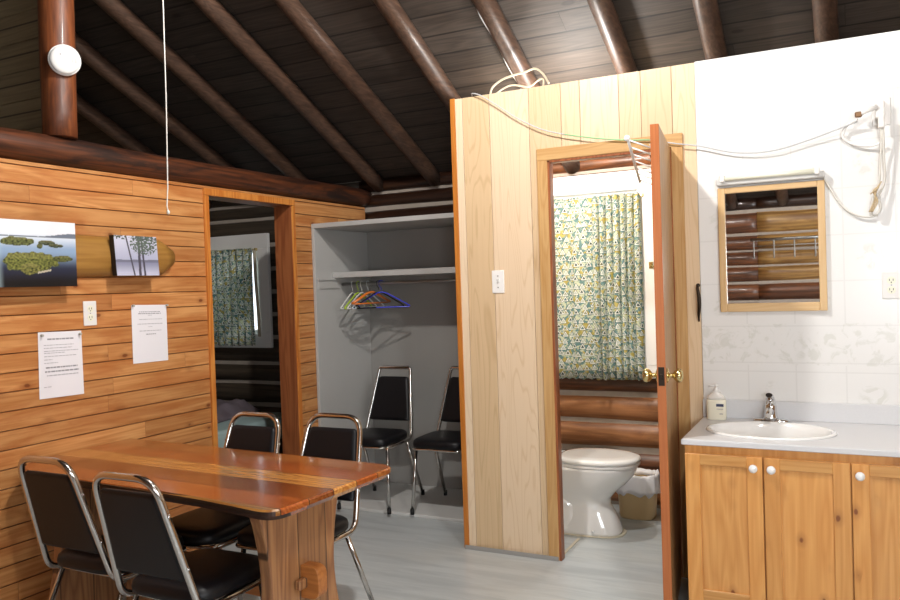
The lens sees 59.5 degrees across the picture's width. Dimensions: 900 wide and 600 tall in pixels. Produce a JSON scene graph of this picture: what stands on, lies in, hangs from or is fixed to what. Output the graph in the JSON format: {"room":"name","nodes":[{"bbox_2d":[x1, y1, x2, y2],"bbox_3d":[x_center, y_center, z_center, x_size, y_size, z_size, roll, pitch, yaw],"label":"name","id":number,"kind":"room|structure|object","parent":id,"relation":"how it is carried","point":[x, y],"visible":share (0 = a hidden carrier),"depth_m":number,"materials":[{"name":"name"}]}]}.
{"room":"cabin dining area","nodes":[
{"label":"cabin dining area","id":0,"kind":"room"},
{"bbox_2d":[0,0,41,133],"bbox_3d":[-2.751,-0.239,4.175,2.125,3.358,0.030,-1,1,27],"label":"wall","id":1,"kind":"structure","parent":0,"point":[20,98],"depth_m":3.78,"materials":[{"name":"brown wood"}]},
{"bbox_2d":[0,158,364,599],"bbox_3d":[-1.946,0.420,3.228,0.120,2.020,5.770,-1,1,27],"label":"wall","id":2,"kind":"structure","parent":0,"point":[169,400],"depth_m":3.73,"materials":[{"name":"brown wood"}]},
{"bbox_2d":[38,331,83,398],"bbox_3d":[-1.727,0.285,3.508,0.018,0.296,0.223,-1,1,27],"label":"paper notice","id":3,"kind":"object","parent":2,"relation":"attached to","point":[60,359],"visible":1,"depth_m":3.51,"materials":[{"name":"white paper"}]},
{"bbox_2d":[83,301,96,325],"bbox_3d":[-1.668,0.062,3.649,0.008,0.114,0.070,-1,1,27],"label":"wall outlet","id":4,"kind":"object","parent":2,"relation":"attached to","point":[89,307],"visible":1,"depth_m":3.64,"materials":[{"name":"white plastic"}]},
{"bbox_2d":[87,306,92,312],"bbox_3d":[-1.667,0.042,3.648,0.003,0.033,0.033,-1,1,27],"label":"receptacle","id":5,"kind":"object","parent":4,"relation":"attached to","point":[89,308],"depth_m":3.65,"materials":[{"name":"white plastic"}]},
{"bbox_2d":[88,314,93,320],"bbox_3d":[-1.666,0.082,3.649,0.003,0.033,0.033,-1,1,27],"label":"receptacle","id":6,"kind":"object","parent":4,"relation":"attached to","point":[90,316],"depth_m":3.65,"materials":[{"name":"white plastic"}]},
{"bbox_2d":[75,234,174,277],"bbox_3d":[-1.761,-0.197,3.427,0.056,0.198,1.430,-1,1,27],"label":"log slab","id":7,"kind":"object","parent":2,"relation":"attached to","point":[93,255],"visible":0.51,"depth_m":3.65,"materials":[{"name":"wood"}]},
{"bbox_2d":[0,218,76,286],"bbox_3d":[-1.761,-0.196,3.344,0.021,0.280,0.380,-1,1,27],"label":"photo","id":8,"kind":"object","parent":7,"relation":"attached to","point":[32,253],"visible":1,"depth_m":3.34,"materials":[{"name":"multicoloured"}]},
{"bbox_2d":[109,235,158,275],"bbox_3d":[-1.522,-0.213,3.804,0.031,0.190,0.266,-1,1,27],"label":"photo","id":9,"kind":"object","parent":7,"relation":"attached to","point":[130,255],"visible":1,"depth_m":3.78,"materials":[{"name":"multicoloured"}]},
{"bbox_2d":[131,304,168,363],"bbox_3d":[-1.501,0.166,3.958,0.018,0.295,0.226,-1,1,27],"label":"paper notice","id":10,"kind":"object","parent":2,"relation":"attached to","point":[149,322],"visible":1,"depth_m":3.96,"materials":[{"name":"white paper"}]},
{"bbox_2d":[0,127,371,206],"bbox_3d":[-1.956,-0.656,3.225,0.194,0.143,5.820,-1,1,27],"label":"tie beam","id":11,"kind":"structure","parent":2,"relation":"on","point":[20,145],"depth_m":4.00,"materials":[{"name":"brown wood"}]},
{"bbox_2d":[37,0,77,139],"bbox_3d":[-1.780,-1.348,3.555,0.150,1.232,0.158,-1,1,27],"label":"log post","id":12,"kind":"object","parent":11,"relation":"on","point":[56,18],"visible":0.81,"depth_m":3.50,"materials":[{"name":"brown wood"}]},
{"bbox_2d":[47,44,80,75],"bbox_3d":[-1.705,-1.063,3.485,0.136,0.135,0.057,-3,1,-34],"label":"smoke detector","id":13,"kind":"object","parent":12,"relation":"attached to","point":[63,59],"visible":1,"depth_m":3.47,"materials":[{"name":"white plastic"}]},
{"bbox_2d":[202,188,302,449],"bbox_3d":[-1.137,0.377,4.673,0.014,2.005,0.790,-1,1,27],"label":"trim","id":14,"kind":"structure","parent":2,"relation":"attached to","point":[207,192],"depth_m":4.35,"materials":[{"name":"brown wood"}]},
{"bbox_2d":[209,196,299,455],"bbox_3d":[-1.198,0.392,4.704,0.136,1.977,0.744,-1,1,27],"label":"trim","id":15,"kind":"structure","parent":2,"relation":"attached to","point":[282,223],"depth_m":5.02,"materials":[{"name":"brown wood"}]},
{"bbox_2d":[209,154,660,504],"bbox_3d":[0.446,0.201,5.339,6.750,2.239,0.187,-1,1,27],"label":"wall","id":16,"kind":"structure","parent":0,"point":[620,408],"depth_m":5.51,"materials":[{"name":"brown wood"}]},
{"bbox_2d":[210,233,273,347],"bbox_3d":[-1.854,-0.065,6.435,1.080,0.895,0.150,-1,1,27],"label":"window","id":17,"kind":"structure","parent":16,"relation":"in","point":[261,241],"depth_m":6.16,"materials":[{"name":"white"}]},
{"bbox_2d":[211,248,256,345],"bbox_3d":[-1.897,-0.015,6.349,0.870,0.769,0.055,-1,1,27],"label":"curtain","id":18,"kind":"object","parent":17,"relation":"hanging from","point":[232,273],"visible":0.52,"depth_m":6.25,"materials":[{"name":"fabric"}]},
{"bbox_2d":[253,250,260,336],"bbox_3d":[-1.510,-0.054,6.154,0.046,0.680,0.024,-1,1,27],"label":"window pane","id":19,"kind":"object","parent":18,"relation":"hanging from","point":[254,251],"visible":1,"depth_m":6.14,"materials":[{"name":"beige glass"}]},
{"bbox_2d":[209,165,660,508],"bbox_3d":[0.447,0.165,5.343,6.750,2.300,0.100,-1,1,27],"label":"trim","id":20,"kind":"structure","parent":16,"relation":"attached to","point":[639,450],"depth_m":5.16,"materials":[{"name":"brown wood"}]},
{"bbox_2d":[553,169,656,372],"bbox_3d":[1.272,-0.161,4.830,1.710,1.275,0.179,-1,1,27],"label":"window","id":21,"kind":"structure","parent":16,"relation":"in","point":[611,183],"depth_m":4.81,"materials":[{"name":"white glass"}]},
{"bbox_2d":[554,192,644,380],"bbox_3d":[0.869,-0.074,4.937,0.702,1.147,0.068,-1,1,27],"label":"curtain","id":22,"kind":"object","parent":21,"relation":"hanging from","point":[598,243],"visible":0.82,"depth_m":4.89,"materials":[{"name":"fabric"}]},
{"bbox_2d":[222,504,688,599],"bbox_3d":[-0.847,1.453,2.734,6.950,0.100,6.220,-1,1,27],"label":"floor","id":23,"kind":"structure","parent":0,"point":[400,557],"depth_m":3.98,"materials":[{"name":"plastic"}]},
{"bbox_2d":[18,455,185,599],"bbox_3d":[-1.305,0.977,2.993,0.398,0.872,0.522,-1,1,27],"label":"chair","id":24,"kind":"object","parent":23,"relation":"on","point":[61,515],"visible":0.7,"depth_m":2.82,"materials":[{"name":"black leather"}]},
{"bbox_2d":[92,471,260,599],"bbox_3d":[-0.902,0.969,2.693,0.398,0.872,0.522,-1,1,26],"label":"chair","id":25,"kind":"object","parent":23,"relation":"on","point":[140,535],"visible":0.9,"depth_m":2.54,"materials":[{"name":"black leather"}]},
{"bbox_2d":[25,438,390,599],"bbox_3d":[-1.030,1.032,3.126,1.540,0.740,0.685,-1,1,30],"label":"trestle table","id":26,"kind":"object","parent":23,"relation":"on","point":[289,501],"visible":0.7,"depth_m":2.89,"materials":[{"name":"brown wood"}]},
{"bbox_2d":[153,411,280,599],"bbox_3d":[-0.993,0.960,3.420,0.398,0.872,0.522,-1,1,27],"label":"chair","id":27,"kind":"object","parent":23,"relation":"on","point":[201,526],"visible":0.48,"depth_m":3.35,"materials":[{"name":"black leather"}]},
{"bbox_2d":[217,411,282,453],"bbox_3d":[-1.974,1.136,5.942,1.450,0.500,0.940,-1,1,27],"label":"bed","id":28,"kind":"object","parent":23,"relation":"on","point":[252,421],"visible":0.02,"depth_m":5.67,"materials":[{"name":"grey fabric"}]},
{"bbox_2d":[216,399,259,422],"bbox_3d":[-2.020,0.829,6.056,1.086,0.107,0.635,-1,1,27],"label":"blanket","id":29,"kind":"object","parent":28,"relation":"on","point":[226,410],"visible":0.17,"depth_m":5.89,"materials":[{"name":"grey fabric"}]},
{"bbox_2d":[235,413,373,599],"bbox_3d":[-0.610,0.949,3.304,0.398,0.872,0.522,-1,1,26],"label":"chair","id":30,"kind":"object","parent":23,"relation":"on","point":[320,442],"visible":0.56,"depth_m":3.43,"materials":[{"name":"black leather"}]},
{"bbox_2d":[311,213,463,522],"bbox_3d":[-0.173,0.407,5.193,1.256,1.862,0.659,-1,1,27],"label":"open closet","id":31,"kind":"object","parent":23,"relation":"on","point":[413,256],"visible":0.52,"depth_m":5.50,"materials":[{"name":"paint"}]},
{"bbox_2d":[340,281,364,309],"bbox_3d":[-0.665,-0.035,5.384,0.009,0.188,0.381,-2,1,19],"label":"clothes hanger","id":32,"kind":"object","parent":31,"relation":"hanging from","point":[341,308],"visible":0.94,"depth_m":5.34,"materials":[{"name":"white plastic"}]},
{"bbox_2d":[344,281,371,308],"bbox_3d":[-0.625,-0.036,5.364,0.010,0.188,0.381,-1,1,23],"label":"clothes hanger","id":33,"kind":"object","parent":31,"relation":"hanging from","point":[357,281],"visible":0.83,"depth_m":5.33,"materials":[{"name":"green plastic"}]},
{"bbox_2d":[347,281,376,308],"bbox_3d":[-0.598,-0.037,5.350,0.009,0.188,0.381,-1,1,25],"label":"clothes hanger","id":34,"kind":"object","parent":31,"relation":"hanging from","point":[360,281],"visible":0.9,"depth_m":5.33,"materials":[{"name":"white plastic"}]},
{"bbox_2d":[352,281,383,308],"bbox_3d":[-0.553,-0.038,5.327,0.009,0.188,0.381,-1,1,29],"label":"clothes hanger","id":35,"kind":"object","parent":31,"relation":"hanging from","point":[366,281],"visible":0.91,"depth_m":5.35,"materials":[{"name":"white"}]},
{"bbox_2d":[351,280,390,304],"bbox_3d":[-0.532,-0.053,5.316,0.024,0.159,0.406,-1,1,33],"label":"clothes hanger","id":36,"kind":"object","parent":31,"relation":"hanging from","point":[371,291],"visible":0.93,"depth_m":5.30,"materials":[{"name":"orange plastic"}]},
{"bbox_2d":[353,280,403,308],"bbox_3d":[-0.478,-0.040,5.289,0.381,0.188,0.010,-2,1,-31],"label":"clothes hanger","id":37,"kind":"object","parent":31,"relation":"hanging from","point":[377,280],"visible":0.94,"depth_m":5.26,"materials":[{"name":"black"}]},
{"bbox_2d":[337,366,424,513],"bbox_3d":[-0.465,0.892,5.175,0.398,0.872,0.522,-1,1,24],"label":"chair","id":38,"kind":"object","parent":31,"relation":"on","point":[391,399],"visible":0.82,"depth_m":5.29,"materials":[{"name":"black leather"}]},
{"bbox_2d":[358,280,409,307],"bbox_3d":[-0.460,-0.040,5.280,0.381,0.188,0.010,-2,1,-5],"label":"clothes hanger","id":39,"kind":"object","parent":31,"relation":"hanging from","point":[379,280],"visible":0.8,"depth_m":5.28,"materials":[{"name":"blue plastic"}]},
{"bbox_2d":[333,267,454,277],"bbox_3d":[-0.145,-0.188,5.254,1.234,0.038,0.448,-1,1,27],"label":"shelf","id":40,"kind":"object","parent":31,"relation":"attached to","point":[394,272],"depth_m":5.25,"materials":[{"name":"white wood"}]},
{"bbox_2d":[410,366,460,514],"bbox_3d":[0.018,0.880,4.989,0.398,0.872,0.522,-1,1,26],"label":"chair","id":41,"kind":"object","parent":31,"relation":"on","point":[447,441],"visible":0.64,"depth_m":4.98,"materials":[{"name":"black leather"}]},
{"bbox_2d":[562,448,640,538],"bbox_3d":[0.699,0.933,4.545,0.795,0.775,0.460,-1,1,27],"label":"toilet","id":42,"kind":"object","parent":23,"relation":"on","point":[590,476],"visible":0.56,"depth_m":4.39,"materials":[{"name":"white ceramic"}]},
{"bbox_2d":[616,468,659,520],"bbox_3d":[1.128,1.164,4.738,0.277,0.278,0.221,-1,1,27],"label":"waste bin","id":43,"kind":"object","parent":23,"relation":"on","point":[637,498],"visible":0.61,"depth_m":4.65,"materials":[{"name":"brown plastic"}]},
{"bbox_2d":[685,445,899,599],"bbox_3d":[1.925,0.932,2.996,1.902,0.749,0.590,-1,1,27],"label":"vanity cabinet","id":44,"kind":"object","parent":23,"relation":"on","point":[762,524],"visible":1,"depth_m":3.02,"materials":[{"name":"brown wood"}]},
{"bbox_2d":[681,399,899,457],"bbox_3d":[1.939,0.502,2.990,1.970,0.108,0.564,-1,1,27],"label":"countertop","id":45,"kind":"structure","parent":44,"relation":"on","point":[861,429],"depth_m":3.31,"materials":[{"name":"white laminate"}]},
{"bbox_2d":[706,384,726,419],"bbox_3d":[1.214,0.463,3.589,0.086,0.162,0.052,-1,1,27],"label":"soap dispenser","id":46,"kind":"object","parent":45,"relation":"on","point":[716,401],"visible":1,"depth_m":3.57,"materials":[{"name":"beige plastic"}]},
{"bbox_2d":[753,393,788,422],"bbox_3d":[1.401,0.473,3.482,0.150,0.133,0.136,-2,1,-32],"label":"faucet","id":47,"kind":"object","parent":45,"relation":"on","point":[770,408],"visible":0.98,"depth_m":3.47,"materials":[{"name":"silver metal"}]},
{"bbox_2d":[706,421,836,440],"bbox_3d":[1.330,0.616,3.272,0.507,0.160,0.383,-1,1,27],"label":"sink basin","id":48,"kind":"object","parent":45,"relation":"in","point":[760,430],"visible":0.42,"depth_m":3.40,"materials":[{"name":"white ceramic"}]},
{"bbox_2d":[74,0,899,183],"bbox_3d":[-0.956,-1.477,2.662,7.150,1.628,6.470,-1,1,27],"label":"ceiling","id":49,"kind":"structure","parent":0,"point":[562,39],"depth_m":4.50,"materials":[{"name":"brown wood"}]},
{"bbox_2d":[77,93,211,208],"bbox_3d":[-2.656,-1.452,5.172,0.112,1.506,2.941,-1,1,27],"label":"rafter","id":50,"kind":"object","parent":49,"relation":"attached to","point":[87,110],"visible":0.34,"depth_m":5.57,"materials":[{"name":"brown wood"}]},
{"bbox_2d":[75,32,234,167],"bbox_3d":[-2.176,-1.463,4.928,0.108,1.506,2.941,-1,1,27],"label":"rafter","id":51,"kind":"object","parent":49,"relation":"attached to","point":[88,54],"visible":0.59,"depth_m":5.17,"materials":[{"name":"brown wood"}]},
{"bbox_2d":[162,0,169,214],"bbox_3d":[-1.143,-1.212,3.119,0.035,1.746,0.012,-1,1,27],"label":"string","id":52,"kind":"object","parent":49,"relation":"hanging from","point":[168,211],"visible":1,"depth_m":3.12,"materials":[{"name":"white fabric"}]},
{"bbox_2d":[93,0,308,179],"bbox_3d":[-1.709,-1.476,4.691,0.111,1.501,2.941,-1,1,26],"label":"rafter","id":53,"kind":"object","parent":49,"relation":"attached to","point":[116,9],"visible":0.87,"depth_m":4.88,"materials":[{"name":"brown wood"}]},
{"bbox_2d":[192,0,383,191],"bbox_3d":[-1.193,-1.490,4.429,0.113,1.506,2.941,-1,1,27],"label":"rafter","id":54,"kind":"object","parent":49,"relation":"attached to","point":[214,10],"visible":1,"depth_m":4.75,"materials":[{"name":"brown wood"}]},
{"bbox_2d":[273,0,439,186],"bbox_3d":[-0.787,-1.501,4.223,0.112,1.505,2.942,-1,1,27],"label":"rafter","id":55,"kind":"object","parent":49,"relation":"attached to","point":[294,10],"visible":1,"depth_m":4.62,"materials":[{"name":"brown wood"}]},
{"bbox_2d":[373,0,460,111],"bbox_3d":[-0.325,-1.513,3.988,0.109,1.500,2.942,-1,1,26],"label":"rafter","id":56,"kind":"object","parent":49,"relation":"attached to","point":[392,11],"visible":0.46,"depth_m":4.24,"materials":[{"name":"brown wood"}]},
{"bbox_2d":[472,0,579,173],"bbox_3d":[0.112,-1.519,3.765,0.114,1.510,2.939,-1,1,27],"label":"rafter","id":57,"kind":"object","parent":49,"relation":"attached to","point":[490,11],"visible":0.52,"depth_m":4.07,"materials":[{"name":"brown wood"}]},
{"bbox_2d":[476,8,514,78],"bbox_3d":[0.246,-1.297,4.028,0.083,0.509,0.786,-1,1,27],"label":"cable","id":58,"kind":"object","parent":57,"relation":"attached to","point":[476,8],"visible":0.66,"depth_m":3.98,"materials":[{"name":"grey plastic"}]},
{"bbox_2d":[587,0,650,157],"bbox_3d":[0.595,-1.531,3.520,0.112,1.506,2.941,-1,1,27],"label":"rafter","id":59,"kind":"object","parent":49,"relation":"attached to","point":[604,13],"visible":0.38,"depth_m":3.88,"materials":[{"name":"brown wood"}]},
{"bbox_2d":[692,0,727,59],"bbox_3d":[1.015,-1.543,3.307,0.115,1.502,2.943,-1,1,26],"label":"rafter","id":60,"kind":"object","parent":49,"relation":"attached to","point":[707,13],"visible":0.27,"depth_m":3.73,"materials":[{"name":"brown wood"}]},
{"bbox_2d":[812,0,838,42],"bbox_3d":[1.449,-1.553,3.086,0.115,1.507,2.938,-1,1,27],"label":"rafter","id":61,"kind":"object","parent":49,"relation":"attached to","point":[825,12],"visible":0.24,"depth_m":3.56,"materials":[{"name":"brown wood"}]},
{"bbox_2d":[455,63,703,555],"bbox_3d":[0.613,0.120,3.958,1.272,2.425,0.084,-1,1,27],"label":"wall partition","id":62,"kind":"structure","parent":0,"point":[497,163],"depth_m":4.10,"materials":[{"name":"brown wood"}]},
{"bbox_2d":[450,99,469,546],"bbox_3d":[0.057,0.132,4.262,0.029,2.429,0.026,-1,1,27],"label":"trim","id":63,"kind":"structure","parent":62,"relation":"attached to","point":[452,101],"depth_m":4.25,"materials":[{"name":"brown wood"}]},
{"bbox_2d":[492,270,504,292],"bbox_3d":[0.251,-0.096,4.139,0.070,0.120,0.016,-1,1,27],"label":"light switch","id":64,"kind":"object","parent":62,"relation":"attached to","point":[497,275],"visible":1,"depth_m":4.14,"materials":[{"name":"white plastic"}]},
{"bbox_2d":[465,545,558,560],"bbox_3d":[0.319,1.329,4.140,0.530,0.022,0.006,-1,1,27],"label":"baseboard","id":65,"kind":"structure","parent":62,"relation":"attached to","point":[485,549],"depth_m":4.13,"materials":[{"name":"paint"}]},
{"bbox_2d":[490,68,549,93],"bbox_3d":[0.368,-1.139,4.116,0.340,0.140,0.070,-1,1,27],"label":"cable loop","id":66,"kind":"object","parent":62,"relation":"on","point":[537,69],"visible":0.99,"depth_m":4.13,"materials":[{"name":"beige plastic"}]},
{"bbox_2d":[565,538,579,553],"bbox_3d":[0.640,1.327,4.215,0.015,0.004,0.326,-1,1,27],"label":"trim","id":67,"kind":"structure","parent":62,"relation":"attached to","point":[577,539],"depth_m":4.25,"materials":[{"name":"beige wood"}]},
{"bbox_2d":[536,133,682,160],"bbox_3d":[0.766,-0.745,3.856,0.727,0.062,0.016,-1,1,27],"label":"trim","id":68,"kind":"structure","parent":62,"relation":"attached to","point":[616,146],"depth_m":3.87,"materials":[{"name":"brown wood"}]},
{"bbox_2d":[537,146,690,577],"bbox_3d":[0.801,0.306,3.873,0.727,2.045,0.016,-1,1,27],"label":"trim","id":69,"kind":"structure","parent":62,"relation":"attached to","point":[677,167],"depth_m":3.99,"materials":[{"name":"brown wood"}]},
{"bbox_2d":[642,124,682,599],"bbox_3d":[0.951,0.304,3.443,0.162,2.029,0.633,-2,1,20],"label":"door","id":70,"kind":"structure","parent":62,"relation":"in","point":[667,376],"depth_m":3.18,"materials":[{"name":"brown wood"}]},
{"bbox_2d":[624,135,650,184],"bbox_3d":[0.842,-0.591,3.421,0.110,0.185,0.456,-2,1,20],"label":"peg rack","id":71,"kind":"object","parent":70,"relation":"attached to","point":[626,137],"visible":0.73,"depth_m":3.38,"materials":[{"name":"white plastic"}]},
{"bbox_2d":[471,93,857,153],"bbox_3d":[0.912,-0.880,3.751,1.825,0.469,0.053,-1,1,29],"label":"cord","id":72,"kind":"object","parent":62,"relation":"hanging from","point":[471,93],"visible":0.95,"depth_m":3.68,"materials":[{"name":"grey plastic"}]},
{"bbox_2d":[694,30,899,404],"bbox_3d":[2.068,0.082,3.264,1.972,2.428,0.064,-1,1,27],"label":"tiled wall","id":73,"kind":"structure","parent":0,"point":[847,352],"depth_m":3.44,"materials":[{"name":"tile"}]},
{"bbox_2d":[716,167,824,186],"bbox_3d":[1.418,-0.547,3.503,0.450,0.046,0.060,-1,1,27],"label":"lamp","id":74,"kind":"object","parent":73,"relation":"attached to","point":[815,173],"visible":1,"depth_m":3.48,"materials":[{"name":"grey"}]},
{"bbox_2d":[717,180,827,311],"bbox_3d":[1.438,-0.233,3.524,0.444,0.567,0.022,-1,1,27],"label":"framed mirror","id":75,"kind":"object","parent":73,"relation":"attached to","point":[772,237],"visible":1,"depth_m":3.52,"materials":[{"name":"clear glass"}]},
{"bbox_2d":[703,399,899,424],"bbox_3d":[2.061,0.481,3.232,1.970,0.083,0.021,-1,1,27],"label":"backsplash","id":76,"kind":"structure","parent":73,"relation":"attached to","point":[882,414],"depth_m":3.44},
{"bbox_2d":[841,97,890,146],"bbox_3d":[1.754,-0.747,3.320,0.188,0.206,0.070,-1,1,27],"label":"plug adapter","id":77,"kind":"object","parent":73,"relation":"attached to","point":[880,108],"visible":1,"depth_m":3.31,"materials":[{"name":"white plastic"}]},
{"bbox_2d":[823,128,885,217],"bbox_3d":[1.723,-0.536,3.361,0.245,0.378,0.047,-1,1,36],"label":"lamp cord","id":78,"kind":"object","parent":77,"relation":"hanging from","point":[882,136],"visible":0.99,"depth_m":3.30,"materials":[{"name":"white plastic"}]},
{"bbox_2d":[869,181,881,211],"bbox_3d":[1.780,-0.432,3.295,0.053,0.127,0.015,-1,1,27],"label":"bundle","id":79,"kind":"object","parent":78,"relation":"hanging from","point":[874,191],"visible":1,"depth_m":3.30,"materials":[{"name":"beige"}]},
{"bbox_2d":[872,97,890,125],"bbox_3d":[1.819,-0.794,3.321,0.070,0.115,0.006,-1,1,27],"label":"outlet plate","id":80,"kind":"object","parent":73,"relation":"attached to","point":[887,100],"depth_m":3.31,"materials":[{"name":"white plastic"}]},
{"bbox_2d":[882,271,899,298],"bbox_3d":[1.863,-0.063,3.323,0.070,0.114,0.008,-1,1,27],"label":"wall outlet","id":81,"kind":"object","parent":73,"relation":"attached to","point":[890,281],"visible":1,"depth_m":3.32,"materials":[{"name":"white plastic"}]},
{"bbox_2d":[887,276,895,283],"bbox_3d":[1.861,-0.083,3.320,0.033,0.033,0.003,-1,1,27],"label":"receptacle","id":82,"kind":"object","parent":81,"relation":"attached to","point":[890,279],"depth_m":3.32,"materials":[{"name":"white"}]},
{"bbox_2d":[887,286,895,293],"bbox_3d":[1.862,-0.043,3.321,0.033,0.033,0.003,-1,1,27],"label":"receptacle","id":83,"kind":"object","parent":81,"relation":"attached to","point":[890,289],"depth_m":3.32,"materials":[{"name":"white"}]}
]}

